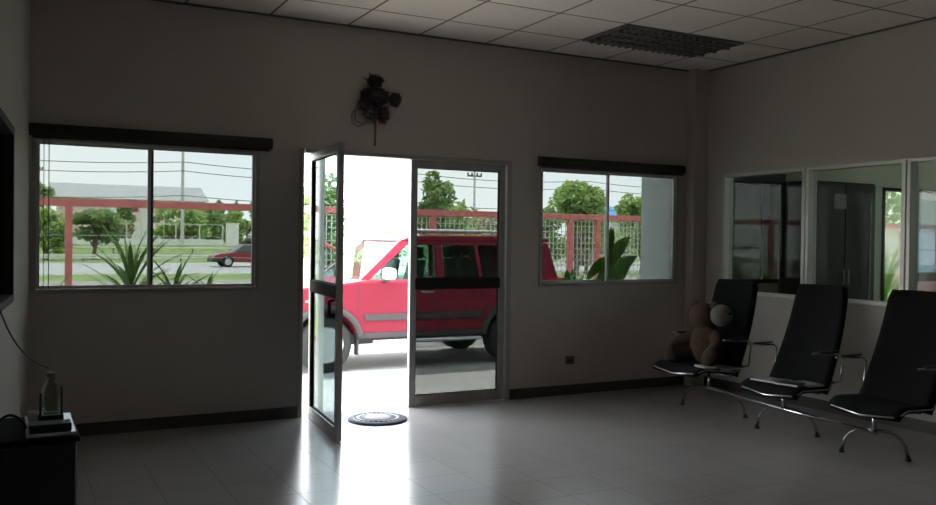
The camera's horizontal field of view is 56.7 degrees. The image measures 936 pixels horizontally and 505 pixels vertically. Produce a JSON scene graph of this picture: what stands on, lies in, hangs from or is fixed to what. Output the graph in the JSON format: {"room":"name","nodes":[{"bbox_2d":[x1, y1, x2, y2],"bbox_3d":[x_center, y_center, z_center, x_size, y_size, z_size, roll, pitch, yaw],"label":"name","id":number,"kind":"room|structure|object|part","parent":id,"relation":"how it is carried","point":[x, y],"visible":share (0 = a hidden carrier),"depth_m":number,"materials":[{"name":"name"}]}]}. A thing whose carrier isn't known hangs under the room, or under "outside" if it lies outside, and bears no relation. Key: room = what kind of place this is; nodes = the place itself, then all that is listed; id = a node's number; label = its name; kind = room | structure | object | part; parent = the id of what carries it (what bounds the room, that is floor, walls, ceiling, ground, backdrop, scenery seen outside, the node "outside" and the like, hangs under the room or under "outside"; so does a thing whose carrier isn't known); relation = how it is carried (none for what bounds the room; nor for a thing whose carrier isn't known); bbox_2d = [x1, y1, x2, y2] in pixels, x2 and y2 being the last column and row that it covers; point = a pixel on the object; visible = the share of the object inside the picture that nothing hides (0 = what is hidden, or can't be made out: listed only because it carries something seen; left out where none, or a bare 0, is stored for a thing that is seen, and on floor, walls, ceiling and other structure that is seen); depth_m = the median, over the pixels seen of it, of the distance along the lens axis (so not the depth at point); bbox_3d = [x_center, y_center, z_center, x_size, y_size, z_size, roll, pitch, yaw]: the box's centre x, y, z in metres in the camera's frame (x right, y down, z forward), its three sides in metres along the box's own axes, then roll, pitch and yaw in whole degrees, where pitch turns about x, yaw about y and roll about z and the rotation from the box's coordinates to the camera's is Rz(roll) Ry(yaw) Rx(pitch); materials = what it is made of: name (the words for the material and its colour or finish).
{"room":"waiting room","nodes":[
{"label":"waiting room","id":0,"kind":"room"},
{"bbox_2d":[0,0,29,417],"bbox_3d":[-1.186,-0.186,1.661,0.120,2.978,8.632,0,1,-24],"label":"wall","id":1,"kind":"structure","parent":0,"point":[14,14],"depth_m":4.75,"materials":[{"name":"white paint"}]},
{"bbox_2d":[0,107,14,310],"bbox_3d":[-2.111,-0.183,3.830,0.098,0.889,1.311,0,1,-24],"label":"television","id":2,"kind":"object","parent":1,"relation":"in","point":[7,130],"depth_m":4.40,"materials":[{"name":"black plastic"}]},
{"bbox_3d":[-2.117,-0.183,3.827,0.005,0.810,1.224,0,1,-24],"label":"pane","id":3,"kind":"part","parent":2,"relation":"part of","materials":[{"name":"black glass"}]},
{"bbox_2d":[0,308,49,367],"bbox_3d":[-1.735,0.309,3.360,0.014,0.197,0.722,0,1,-41],"label":"cable","id":4,"kind":"object","parent":1,"relation":"hanging from","point":[7,328],"visible":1,"depth_m":3.36,"materials":[{"name":"grey plastic"}]},
{"bbox_2d":[302,343,406,413],"bbox_3d":[8.603,1.538,15.844,90.000,0.050,7.080,0,1,-28],"label":"forecourt","id":5,"kind":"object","parent":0,"point":[377,376],"depth_m":10.08,"materials":[{"name":"concrete"}]},
{"bbox_2d":[303,230,408,367],"bbox_3d":[-0.878,0.567,11.829,4.588,1.765,2.160,0,1,-28],"label":"car","id":6,"kind":"object","parent":5,"relation":"on","point":[375,306],"visible":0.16,"depth_m":10.79,"materials":[{"name":"red paint"}]},
{"bbox_3d":[-1.703,0.851,10.440,0.978,0.449,0.042,0,1,-28],"label":"wheel arch trim","id":7,"kind":"part","parent":6,"relation":"part of","materials":[{"name":"grey plastic"}]},
{"bbox_3d":[-0.199,-0.197,12.171,2.240,0.080,1.440,0,1,-28],"label":"roof panel","id":8,"kind":"part","parent":6,"relation":"part of","materials":[{"name":"red paint"}]},
{"bbox_3d":[-0.556,1.029,11.050,1.760,0.070,0.020,0,1,-28],"label":"sill","id":9,"kind":"part","parent":6,"relation":"part of","materials":[{"name":"grey"}]},
{"bbox_3d":[-0.544,0.804,11.051,1.659,0.080,0.020,0,1,-28],"label":"moulding","id":10,"kind":"part","parent":6,"relation":"part of","materials":[{"name":"grey plastic"}]},
{"bbox_2d":[383,268,395,279],"bbox_3d":[-0.968,0.264,10.680,0.120,0.140,0.220,0,1,-28],"label":"mirror","id":11,"kind":"object","parent":6,"relation":"attached to","point":[388,273],"depth_m":10.59,"materials":[{"name":"white paint"}]},
{"bbox_3d":[-0.548,-0.272,12.710,1.888,0.103,0.040,0,1,-28],"label":"roof rail","id":12,"kind":"part","parent":6,"relation":"part of","materials":[{"name":"grey metal"}]},
{"bbox_3d":[-1.128,0.337,12.168,0.222,0.510,0.440,0,1,-28],"label":"car seat","id":13,"kind":"part","parent":6,"relation":"part of","materials":[{"name":"grey plastic"}]},
{"bbox_3d":[-0.737,0.352,11.425,0.222,0.510,0.440,0,1,-28],"label":"car seat","id":14,"kind":"part","parent":6,"relation":"part of","materials":[{"name":"fabric"}]},
{"bbox_2d":[304,206,408,274],"bbox_3d":[-1.553,0.356,13.680,38.000,2.120,0.110,0,1,-28],"label":"fence","id":15,"kind":"object","parent":5,"relation":"on","point":[347,210],"visible":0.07,"depth_m":13.66,"materials":[{"name":"metal"}]},
{"bbox_3d":[-1.543,-0.653,13.670,38.000,0.100,0.100,0,1,-28],"label":"rail","id":16,"kind":"part","parent":15,"relation":"part of","materials":[{"name":"red paint"}]},
{"bbox_2d":[28,0,935,423],"bbox_3d":[1.850,-0.137,8.188,11.100,3.378,0.120,0,1,-28],"label":"wall","id":17,"kind":"structure","parent":0,"point":[124,64],"depth_m":6.44,"materials":[{"name":"white paint"}]},
{"bbox_2d":[31,137,259,293],"bbox_3d":[-2.199,-0.243,6.019,1.483,1.028,0.082,0,1,-28],"label":"window","id":18,"kind":"structure","parent":17,"relation":"in","point":[124,217],"depth_m":6.00,"materials":[{"name":"clear glass"}]},
{"bbox_3d":[-2.515,-0.245,5.870,0.729,0.974,0.024,0,1,-28],"label":"sash","id":19,"kind":"part","parent":18,"relation":"part of","materials":[{"name":"clear glass"}]},
{"bbox_3d":[-2.515,-0.245,5.870,0.691,0.936,0.004,0,1,-28],"label":"pane","id":20,"kind":"part","parent":18,"relation":"part of","materials":[{"name":"clear glass"}]},
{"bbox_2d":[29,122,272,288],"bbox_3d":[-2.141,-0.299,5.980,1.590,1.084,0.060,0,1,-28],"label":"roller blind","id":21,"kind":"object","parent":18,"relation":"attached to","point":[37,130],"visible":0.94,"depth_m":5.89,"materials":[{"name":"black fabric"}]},
{"bbox_3d":[-2.752,-0.261,5.661,0.035,1.002,0.005,0,1,-28],"label":"cord","id":22,"kind":"part","parent":21,"relation":"part of","materials":[{"name":"white plastic"}]},
{"bbox_3d":[-1.888,-0.241,6.169,0.740,0.974,0.026,0,1,-28],"label":"sash","id":23,"kind":"part","parent":18,"relation":"part of","materials":[{"name":"clear glass"}]},
{"bbox_3d":[-1.888,-0.241,6.169,0.702,0.936,0.004,0,1,-28],"label":"pane","id":24,"kind":"part","parent":18,"relation":"part of","materials":[{"name":"clear glass"}]},
{"bbox_2d":[76,406,297,436],"bbox_3d":[-2.072,1.190,6.073,1.798,0.085,0.013,0,1,-28],"label":"baseboard","id":25,"kind":"structure","parent":17,"relation":"attached to","point":[171,422],"depth_m":6.11,"materials":[{"name":"black wood"}]},
{"bbox_2d":[308,142,344,441],"bbox_3d":[-1.029,0.253,6.110,0.091,1.976,0.872,0,1,-23],"label":"door","id":26,"kind":"structure","parent":17,"relation":"in","point":[326,235],"depth_m":6.05,"materials":[{"name":"glass"}]},
{"bbox_3d":[-1.009,0.254,6.118,0.048,0.085,0.782,0,1,-23],"label":"rail","id":27,"kind":"part","parent":26,"relation":"part of","materials":[{"name":"black metal"}]},
{"bbox_3d":[-1.015,0.726,6.125,0.006,0.860,0.762,0,1,-23],"label":"pane","id":28,"kind":"part","parent":26,"relation":"part of","materials":[{"name":"clear glass"}]},
{"bbox_3d":[-1.003,-0.232,6.112,0.006,0.886,0.762,0,1,-23],"label":"pane","id":29,"kind":"part","parent":26,"relation":"part of","materials":[{"name":"clear glass"}]},
{"bbox_3d":[-0.911,0.365,5.767,0.047,0.105,0.024,0,1,-23],"label":"lock pull","id":30,"kind":"part","parent":26,"relation":"part of","materials":[{"name":"black plastic"}]},
{"bbox_2d":[351,73,401,145],"bbox_3d":[-0.702,-1.105,6.701,0.427,0.563,0.094,0,1,-28],"label":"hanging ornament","id":31,"kind":"object","parent":17,"relation":"hanging from","point":[377,96],"visible":1,"depth_m":6.69,"materials":[{"name":"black plant"}]},
{"bbox_2d":[297,148,511,417],"bbox_3d":[-0.475,0.243,6.954,1.838,2.034,0.110,0,1,-28],"label":"door frame","id":32,"kind":"structure","parent":17,"relation":"attached to","point":[508,193],"depth_m":7.00,"materials":[{"name":"grey metal"}]},
{"bbox_2d":[151,0,688,71],"bbox_3d":[-0.373,-1.730,6.909,5.561,0.012,0.016,0,1,-28],"label":"trim","id":33,"kind":"structure","parent":17,"relation":"attached to","point":[166,1],"depth_m":6.83,"materials":[{"name":"grey"}]},
{"bbox_2d":[407,159,505,406],"bbox_3d":[-0.080,0.250,7.134,0.872,1.980,0.078,0,1,-28],"label":"door","id":34,"kind":"structure","parent":17,"relation":"in","point":[456,251],"depth_m":7.13,"materials":[{"name":"glass"}]},
{"bbox_3d":[-0.323,0.314,6.982,0.100,0.018,0.034,0,1,-28],"label":"pull handle","id":35,"kind":"part","parent":34,"relation":"part of","materials":[{"name":"silver metal"}]},
{"bbox_3d":[-0.093,0.725,7.154,0.762,0.860,0.006,0,1,-28],"label":"pane","id":36,"kind":"part","parent":34,"relation":"part of","materials":[{"name":"clear glass"}]},
{"bbox_3d":[-0.081,-0.235,7.141,0.762,0.890,0.006,0,1,-28],"label":"pane","id":37,"kind":"part","parent":34,"relation":"part of","materials":[{"name":"clear glass"}]},
{"bbox_3d":[-0.087,0.252,7.148,0.782,0.085,0.048,0,1,-28],"label":"rail","id":38,"kind":"part","parent":34,"relation":"part of","materials":[{"name":"black metal"}]},
{"bbox_2d":[566,356,574,363],"bbox_3d":[0.899,0.948,7.633,0.090,0.070,0.012,0,1,-28],"label":"wall socket","id":39,"kind":"object","parent":17,"relation":"attached to","point":[569,359],"visible":1,"depth_m":7.63,"materials":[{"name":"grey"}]},
{"bbox_2d":[509,376,683,399],"bbox_3d":[1.199,1.207,7.795,1.915,0.085,0.013,0,1,-28],"label":"baseboard","id":40,"kind":"structure","parent":17,"relation":"attached to","point":[521,393],"depth_m":7.75,"materials":[{"name":"black wood"}]},
{"bbox_2d":[538,166,678,285],"bbox_3d":[1.281,-0.225,7.851,1.538,1.038,0.082,0,1,-28],"label":"window","id":41,"kind":"structure","parent":17,"relation":"in","point":[596,227],"depth_m":7.83,"materials":[{"name":"clear glass"}]},
{"bbox_3d":[0.944,-0.227,7.691,0.737,0.984,0.024,0,1,-28],"label":"sash","id":42,"kind":"part","parent":41,"relation":"part of","materials":[{"name":"clear glass"}]},
{"bbox_3d":[0.944,-0.227,7.691,0.699,0.946,0.004,0,1,-28],"label":"pane","id":43,"kind":"part","parent":41,"relation":"part of","materials":[{"name":"clear glass"}]},
{"bbox_2d":[538,156,685,175],"bbox_3d":[1.323,-0.773,7.793,1.605,0.099,0.060,0,1,-28],"label":"roller blind","id":44,"kind":"object","parent":41,"relation":"attached to","point":[544,162],"visible":1,"depth_m":7.74,"materials":[{"name":"black fabric"}]},
{"bbox_3d":[1.595,-0.223,8.003,0.787,0.984,0.026,0,1,-28],"label":"sash","id":45,"kind":"part","parent":41,"relation":"part of","materials":[{"name":"clear glass"}]},
{"bbox_3d":[1.595,-0.223,8.003,0.749,0.946,0.004,0,1,-28],"label":"pane","id":46,"kind":"part","parent":41,"relation":"part of","materials":[{"name":"clear glass"}]},
{"bbox_2d":[732,182,779,282],"bbox_3d":[2.973,-0.201,8.738,1.198,1.018,0.070,0,1,-28],"label":"window","id":47,"kind":"structure","parent":17,"relation":"in","point":[755,239],"depth_m":8.69,"materials":[{"name":"black"}]},
{"bbox_2d":[732,184,760,278],"bbox_3d":[2.708,-0.203,8.598,0.519,0.938,0.010,0,1,-28],"label":"blind","id":48,"kind":"object","parent":47,"relation":"attached to","point":[746,239],"depth_m":8.63,"materials":[{"name":"grey fabric"}]},
{"bbox_2d":[769,186,779,278],"bbox_3d":[3.242,-0.200,8.880,0.509,0.938,0.010,0,1,-28],"label":"blind","id":49,"kind":"object","parent":47,"relation":"attached to","point":[774,191],"depth_m":8.80,"materials":[{"name":"grey fabric"}]},
{"bbox_2d":[733,174,785,183],"bbox_3d":[2.807,-0.741,8.554,0.810,0.100,0.098,0,1,-28],"label":"roller blind","id":50,"kind":"object","parent":17,"relation":"attached to","point":[776,178],"visible":0.5,"depth_m":8.57,"materials":[{"name":"black fabric"}]},
{"bbox_2d":[884,191,900,300],"bbox_3d":[4.790,0.301,9.716,0.507,1.964,0.030,0,1,-28],"label":"door","id":51,"kind":"structure","parent":17,"relation":"in","point":[893,199],"depth_m":9.67,"materials":[{"name":"black"}]},
{"bbox_2d":[881,187,935,300],"bbox_3d":[5.289,0.288,9.989,1.728,2.002,0.110,0,1,-28],"label":"door frame","id":52,"kind":"structure","parent":17,"relation":"attached to","point":[885,189],"depth_m":9.54,"materials":[{"name":"black metal"}]},
{"bbox_2d":[917,193,935,291],"bbox_3d":[5.515,0.295,10.097,1.130,1.930,0.052,0,1,-28],"label":"door","id":53,"kind":"structure","parent":17,"relation":"in","point":[926,281],"depth_m":9.95,"materials":[{"name":"white paint"}]},
{"bbox_3d":[5.515,0.280,10.097,1.010,0.100,0.052,0,1,-28],"label":"rail","id":54,"kind":"part","parent":53,"relation":"part of","materials":[{"name":"black metal"}]},
{"bbox_3d":[5.510,0.745,10.103,0.980,0.830,0.006,0,1,-28],"label":"pane","id":55,"kind":"part","parent":53,"relation":"part of","materials":[{"name":"clear glass"}]},
{"bbox_3d":[5.521,-0.182,10.091,0.980,0.825,0.006,0,1,-28],"label":"pane","id":56,"kind":"part","parent":53,"relation":"part of","materials":[{"name":"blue glass"}]},
{"bbox_3d":[5.515,0.295,10.097,1.130,1.930,0.040,0,1,-28],"label":"frame","id":57,"kind":"part","parent":53,"relation":"part of","materials":[{"name":"white paint"}]},
{"bbox_2d":[77,385,935,504],"bbox_3d":[3.494,1.337,4.155,11.733,0.020,8.600,0,1,-28],"label":"floor","id":58,"kind":"structure","parent":0,"point":[641,446],"depth_m":5.36,"materials":[{"name":"tile"}]},
{"bbox_2d":[0,413,79,504],"bbox_3d":[-1.536,0.948,3.035,0.298,0.664,0.459,0,1,-28],"label":"base cabinet","id":59,"kind":"object","parent":58,"relation":"on","point":[42,470],"visible":0.75,"depth_m":2.87,"materials":[{"name":"black wood"}]},
{"bbox_2d":[0,414,26,428],"bbox_3d":[-1.551,0.579,2.930,0.009,0.067,0.134,1,1,34],"label":"cable","id":60,"kind":"object","parent":59,"relation":"on","point":[7,415],"visible":0.99,"depth_m":2.94,"materials":[{"name":"black plastic"}]},
{"bbox_3d":[-1.446,0.938,2.860,0.277,0.591,0.016,0,1,-28],"label":"cabinet door","id":61,"kind":"part","parent":59,"relation":"part of","materials":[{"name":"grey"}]},
{"bbox_2d":[24,413,76,438],"bbox_3d":[-1.480,0.609,3.068,0.155,0.012,0.355,0,1,-28],"label":"glass tray","id":62,"kind":"object","parent":59,"relation":"on","point":[73,431],"visible":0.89,"depth_m":2.93,"materials":[{"name":"clear glass"}]},
{"bbox_2d":[27,410,38,421],"bbox_3d":[-1.524,0.580,3.046,0.044,0.045,0.043,0,1,-28],"label":"paper cup","id":63,"kind":"object","parent":62,"relation":"on","point":[32,414],"visible":0.55,"depth_m":3.03,"materials":[{"name":"white"}]},
{"bbox_2d":[29,419,71,433],"bbox_3d":[-1.422,0.590,2.953,0.130,0.030,0.080,0,1,-28],"label":"cable box","id":64,"kind":"object","parent":62,"relation":"on","point":[46,426],"visible":1,"depth_m":2.93,"materials":[{"name":"black plastic"}]},
{"bbox_2d":[38,372,63,420],"bbox_3d":[-1.468,0.513,3.052,0.080,0.182,0.080,0,1,-28],"label":"bottle","id":65,"kind":"object","parent":62,"relation":"on","point":[50,415],"visible":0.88,"depth_m":3.03,"materials":[{"name":"clear plastic"}]},
{"bbox_2d":[348,412,406,425],"bbox_3d":[-0.674,1.232,6.463,0.440,0.025,0.440,0,1,-28],"label":"door mat","id":66,"kind":"object","parent":58,"relation":"on","point":[368,418],"visible":1,"depth_m":6.39,"materials":[{"name":"grey"}]},
{"bbox_2d":[302,399,503,416],"bbox_3d":[-0.495,1.250,6.981,1.750,0.020,0.140,0,1,-28],"label":"threshold","id":67,"kind":"object","parent":58,"relation":"on","point":[399,406],"visible":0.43,"depth_m":6.89,"materials":[{"name":"grey metal"}]},
{"bbox_2d":[652,279,935,461],"bbox_3d":[2.207,0.755,6.125,0.751,1.059,2.318,0,1,-28],"label":"bench","id":68,"kind":"object","parent":58,"relation":"on","point":[899,381],"visible":0.91,"depth_m":5.88,"materials":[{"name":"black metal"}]},
{"bbox_3d":[1.839,1.156,7.027,0.023,0.194,0.374,0,1,-20],"label":"leg","id":69,"kind":"part","parent":68,"relation":"part of","materials":[{"name":"silver metal"}]},
{"bbox_3d":[1.767,0.884,6.707,0.482,0.096,0.493,0,1,-28],"label":"seat","id":70,"kind":"part","parent":68,"relation":"part of","materials":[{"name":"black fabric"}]},
{"bbox_2d":[663,300,732,365],"bbox_3d":[1.808,0.631,6.721,0.397,0.503,0.551,0,1,-28],"label":"teddy bear","id":71,"kind":"object","parent":68,"relation":"on","point":[703,344],"visible":0.99,"depth_m":6.70},
{"bbox_2d":[694,364,715,368],"bbox_3d":[1.775,0.854,6.495,0.102,0.012,0.142,1,1,-13],"label":"magazine","id":72,"kind":"object","parent":68,"relation":"on","point":[696,365],"visible":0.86,"depth_m":6.45,"materials":[{"name":"white paper"}]},
{"bbox_3d":[1.904,1.014,6.849,0.027,0.135,0.028,0,1,-28],"label":"post","id":73,"kind":"part","parent":68,"relation":"part of","materials":[{"name":"silver metal"}]},
{"bbox_3d":[2.035,0.578,6.841,0.317,0.728,0.508,0,1,-28],"label":"backrest","id":74,"kind":"part","parent":68,"relation":"part of","materials":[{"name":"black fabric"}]},
{"bbox_2d":[715,364,741,370],"bbox_3d":[1.929,0.872,6.588,0.172,0.007,0.242,0,1,-38],"label":"magazine","id":75,"kind":"object","parent":68,"relation":"on","point":[722,367],"visible":0.57,"depth_m":6.55,"materials":[{"name":"white paper"}]},
{"bbox_3d":[2.027,1.161,6.770,0.297,0.194,0.023,1,1,33],"label":"leg","id":76,"kind":"part","parent":68,"relation":"part of","materials":[{"name":"silver metal"}]},
{"bbox_3d":[2.008,0.766,6.543,0.297,0.236,0.074,0,1,-28],"label":"armrest","id":77,"kind":"part","parent":68,"relation":"part of","materials":[{"name":"silver metal"}]},
{"bbox_3d":[2.152,0.771,6.268,0.297,0.236,0.074,0,1,-28],"label":"armrest","id":78,"kind":"part","parent":68,"relation":"part of","materials":[{"name":"silver metal"}]},
{"bbox_3d":[2.152,1.171,6.191,0.023,0.194,0.306,0,1,-17],"label":"leg","id":79,"kind":"part","parent":68,"relation":"part of","materials":[{"name":"silver metal"}]},
{"bbox_2d":[750,376,792,383],"bbox_3d":[2.119,0.890,6.055,0.182,0.010,0.222,0,1,-36],"label":"magazine","id":80,"kind":"object","parent":68,"relation":"on","point":[768,379],"visible":0.93,"depth_m":6.05,"materials":[{"name":"white paper"}]},
{"bbox_3d":[2.198,1.028,6.043,0.027,0.135,0.028,0,1,-28],"label":"post","id":81,"kind":"part","parent":68,"relation":"part of","materials":[{"name":"silver metal"}]},
{"bbox_3d":[2.197,0.919,6.007,0.377,0.131,0.493,0,1,-28],"label":"seat","id":82,"kind":"part","parent":68,"relation":"part of","materials":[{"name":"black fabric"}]},
{"bbox_2d":[775,380,805,386],"bbox_3d":[2.181,0.888,5.873,0.122,0.016,0.162,0,1,-42],"label":"magazine","id":83,"kind":"object","parent":68,"relation":"on","point":[782,382],"visible":1,"depth_m":5.84,"materials":[{"name":"white paper"}]},
{"bbox_3d":[2.325,1.174,6.054,0.257,0.193,0.023,1,1,-4],"label":"leg","id":84,"kind":"part","parent":68,"relation":"part of","materials":[{"name":"silver metal"}]},
{"bbox_2d":[794,380,823,387],"bbox_3d":[2.323,0.897,5.926,0.142,0.012,0.202,0,1,-22],"label":"magazine","id":85,"kind":"object","parent":68,"relation":"on","point":[808,383],"visible":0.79,"depth_m":5.86,"materials":[{"name":"white paper"}]},
{"bbox_3d":[2.417,0.592,6.116,0.317,0.728,0.508,0,1,-28],"label":"backrest","id":86,"kind":"part","parent":68,"relation":"part of","materials":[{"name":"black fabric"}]},
{"bbox_3d":[2.390,0.780,5.817,0.297,0.236,0.074,0,1,-28],"label":"armrest","id":87,"kind":"part","parent":68,"relation":"part of","materials":[{"name":"silver metal"}]},
{"bbox_3d":[2.502,0.784,5.605,0.297,0.236,0.074,0,1,-28],"label":"armrest","id":88,"kind":"part","parent":68,"relation":"part of","materials":[{"name":"silver metal"}]},
{"bbox_3d":[2.462,1.184,5.490,0.023,0.194,0.297,0,1,-16],"label":"leg","id":89,"kind":"part","parent":68,"relation":"part of","materials":[{"name":"silver metal"}]},
{"bbox_3d":[2.503,1.042,5.345,0.027,0.135,0.028,0,1,-28],"label":"post","id":90,"kind":"part","parent":68,"relation":"part of","materials":[{"name":"silver metal"}]},
{"bbox_3d":[2.546,0.932,5.343,0.377,0.131,0.493,0,1,-28],"label":"seat","id":91,"kind":"part","parent":68,"relation":"part of","materials":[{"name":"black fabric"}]},
{"bbox_3d":[2.629,1.187,5.379,0.263,0.193,0.023,1,1,-14],"label":"leg","id":92,"kind":"part","parent":68,"relation":"part of","materials":[{"name":"silver metal"}]},
{"bbox_3d":[2.767,0.606,5.452,0.317,0.728,0.508,0,1,-28],"label":"backrest","id":93,"kind":"part","parent":68,"relation":"part of","materials":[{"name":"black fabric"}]},
{"bbox_3d":[2.739,0.793,5.154,0.297,0.236,0.074,0,1,-28],"label":"armrest","id":94,"kind":"part","parent":68,"relation":"part of","materials":[{"name":"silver metal"}]},
{"bbox_2d":[778,181,875,299],"bbox_3d":[3.652,0.281,8.806,0.910,1.970,0.454,0,1,-28],"label":"door","id":95,"kind":"structure","parent":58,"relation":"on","point":[842,235],"depth_m":8.64,"materials":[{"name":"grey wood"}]},
{"bbox_3d":[3.542,0.264,8.533,0.440,1.890,0.018,0,1,-28],"label":"cabinet door","id":96,"kind":"part","parent":95,"relation":"part of","materials":[{"name":"grey wood"}]},
{"bbox_2d":[834,194,845,208],"bbox_3d":[3.684,-0.505,8.581,0.170,0.150,0.002,0,1,-28],"label":"notice sheet","id":97,"kind":"object","parent":95,"relation":"attached to","point":[839,199],"visible":1,"depth_m":8.58,"materials":[{"name":"grey paper"}]},
{"bbox_3d":[3.940,0.266,8.743,0.440,1.890,0.018,0,1,-28],"label":"cabinet door","id":98,"kind":"part","parent":95,"relation":"part of","materials":[{"name":"grey metal"}]},
{"bbox_2d":[868,202,871,299],"bbox_3d":[4.024,0.382,8.710,0.060,1.780,0.060,0,1,-28],"label":"pole","id":99,"kind":"object","parent":58,"relation":"on","point":[869,247],"visible":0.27,"depth_m":8.70,"materials":[{"name":"grey metal"}]},
{"bbox_2d":[168,0,935,69],"bbox_3d":[1.311,-1.687,2.945,6.714,0.050,8.600,0,1,-28],"label":"ceiling","id":100,"kind":"structure","parent":0,"point":[765,28],"depth_m":6.35,"materials":[{"name":"tile"}]},
{"bbox_2d":[582,24,743,57],"bbox_3d":[1.583,-1.696,7.034,1.188,0.034,0.588,0,1,-28],"label":"recessed light","id":101,"kind":"object","parent":100,"relation":"in","point":[627,36],"visible":1,"depth_m":6.95,"materials":[{"name":"grey metal"}]},
{"bbox_2d":[704,19,935,422],"bbox_3d":[4.263,-0.158,4.529,0.100,2.978,8.600,0,1,-28],"label":"wall","id":102,"kind":"structure","parent":0,"point":[870,97],"depth_m":7.04,"materials":[{"name":"white paint"}]},
{"bbox_2d":[722,167,805,298],"bbox_3d":[2.615,-0.166,7.634,0.102,1.098,0.939,0,1,-28],"label":"window","id":103,"kind":"structure","parent":102,"relation":"in","point":[727,220],"depth_m":8.00,"materials":[{"name":"silver metal"}]},
{"bbox_2d":[704,376,935,434],"bbox_3d":[4.196,1.289,4.518,0.013,0.085,8.390,0,1,-28],"label":"baseboard","id":104,"kind":"structure","parent":102,"relation":"attached to","point":[923,426],"depth_m":7.02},
{"bbox_2d":[708,17,935,71],"bbox_3d":[4.253,-1.639,4.438,0.016,0.012,8.500,0,1,-28],"label":"trim","id":105,"kind":"structure","parent":102,"relation":"attached to","point":[927,19],"depth_m":6.98,"materials":[{"name":"grey"}]},
{"bbox_2d":[804,159,907,305],"bbox_3d":[3.049,-0.149,6.810,0.102,1.098,0.908,0,1,-28],"label":"window","id":106,"kind":"structure","parent":102,"relation":"in","point":[811,172],"depth_m":7.10,"materials":[{"name":"silver metal"}]},
{"bbox_2d":[905,156,935,289],"bbox_3d":[3.482,-0.133,5.987,0.102,1.098,0.934,0,1,-28],"label":"window","id":107,"kind":"structure","parent":102,"relation":"in","point":[913,165],"depth_m":6.37,"materials":[{"name":"silver metal"}]},
{"label":"outside","id":108,"kind":"structure","parent":0,"visible":0},
{"bbox_2d":[304,259,406,262],"bbox_3d":[6.117,0.720,74.241,200.000,0.050,11.000,0,1,-28],"label":"verge","id":109,"kind":"structure","parent":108,"point":[305,260],"depth_m":64.80,"materials":[{"name":"green plant"}]},
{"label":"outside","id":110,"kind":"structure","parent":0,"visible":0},
{"bbox_3d":[27.026,1.513,34.515,200.000,0.050,8.800,0,1,-28],"label":"lawn","id":111,"kind":"structure","parent":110,"visible":0},
{"bbox_2d":[304,183,351,270],"bbox_3d":[-2.818,-0.038,16.557,1.283,3.009,0.993,0,1,-28],"label":"tree","id":112,"kind":"object","parent":111,"relation":"on","point":[307,194],"visible":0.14,"depth_m":16.31,"materials":[{"name":"green plant"}]},
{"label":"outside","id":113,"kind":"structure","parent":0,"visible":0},
{"bbox_2d":[303,273,403,276],"bbox_3d":[18.225,1.179,51.237,200.000,0.050,6.000,0,1,-28],"label":"verge","id":114,"kind":"structure","parent":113,"point":[304,274],"depth_m":40.24,"materials":[{"name":"green plant"}]},
{"bbox_3d":[-0.164,-0.034,86.179,200.000,1.080,16.000,0,1,-28],"label":"bank","id":115,"kind":"object","parent":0,"visible":0},
{"bbox_3d":[-25.736,-6.133,78.248,2.440,11.800,0.340,0,1,-28],"label":"pole","id":116,"kind":"object","parent":115,"relation":"on","visible":0},
{"bbox_2d":[304,172,408,173],"bbox_3d":[-11.083,-7.847,85.531,140.003,0.948,0.070,0,1,-28],"label":"power line","id":117,"kind":"object","parent":116,"relation":"attached to","point":[304,172],"visible":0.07,"depth_m":85.97,"materials":[{"name":"grey"}]},
{"bbox_2d":[304,180,408,181],"bbox_3d":[-11.116,-7.048,85.586,140.003,0.948,0.070,0,1,-28],"label":"power line","id":118,"kind":"object","parent":116,"relation":"attached to","point":[304,180],"visible":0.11,"depth_m":86.08,"materials":[{"name":"grey"}]},
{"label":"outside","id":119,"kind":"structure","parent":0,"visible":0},
{"bbox_2d":[303,263,406,272],"bbox_3d":[12.753,0.972,61.633,200.000,0.050,17.500,0,1,-28],"label":"road","id":120,"kind":"structure","parent":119,"point":[305,267],"depth_m":49.01,"materials":[{"name":"grey asphalt"}]},
{"bbox_2d":[304,226,373,265],"bbox_3d":[-8.206,-0.397,52.413,4.782,2.945,4.187,1,1,10],"label":"tree","id":121,"kind":"object","parent":120,"relation":"on","point":[348,262],"visible":0.05,"depth_m":52.30,"materials":[{"name":"green plant"}]},
{"bbox_2d":[351,224,408,262],"bbox_3d":[-5.360,-0.403,56.217,4.401,2.925,4.600,0,1,-28],"label":"tree","id":122,"kind":"object","parent":120,"relation":"on","point":[384,226],"visible":0.25,"depth_m":55.33,"materials":[{"name":"green plant"}]}
]}

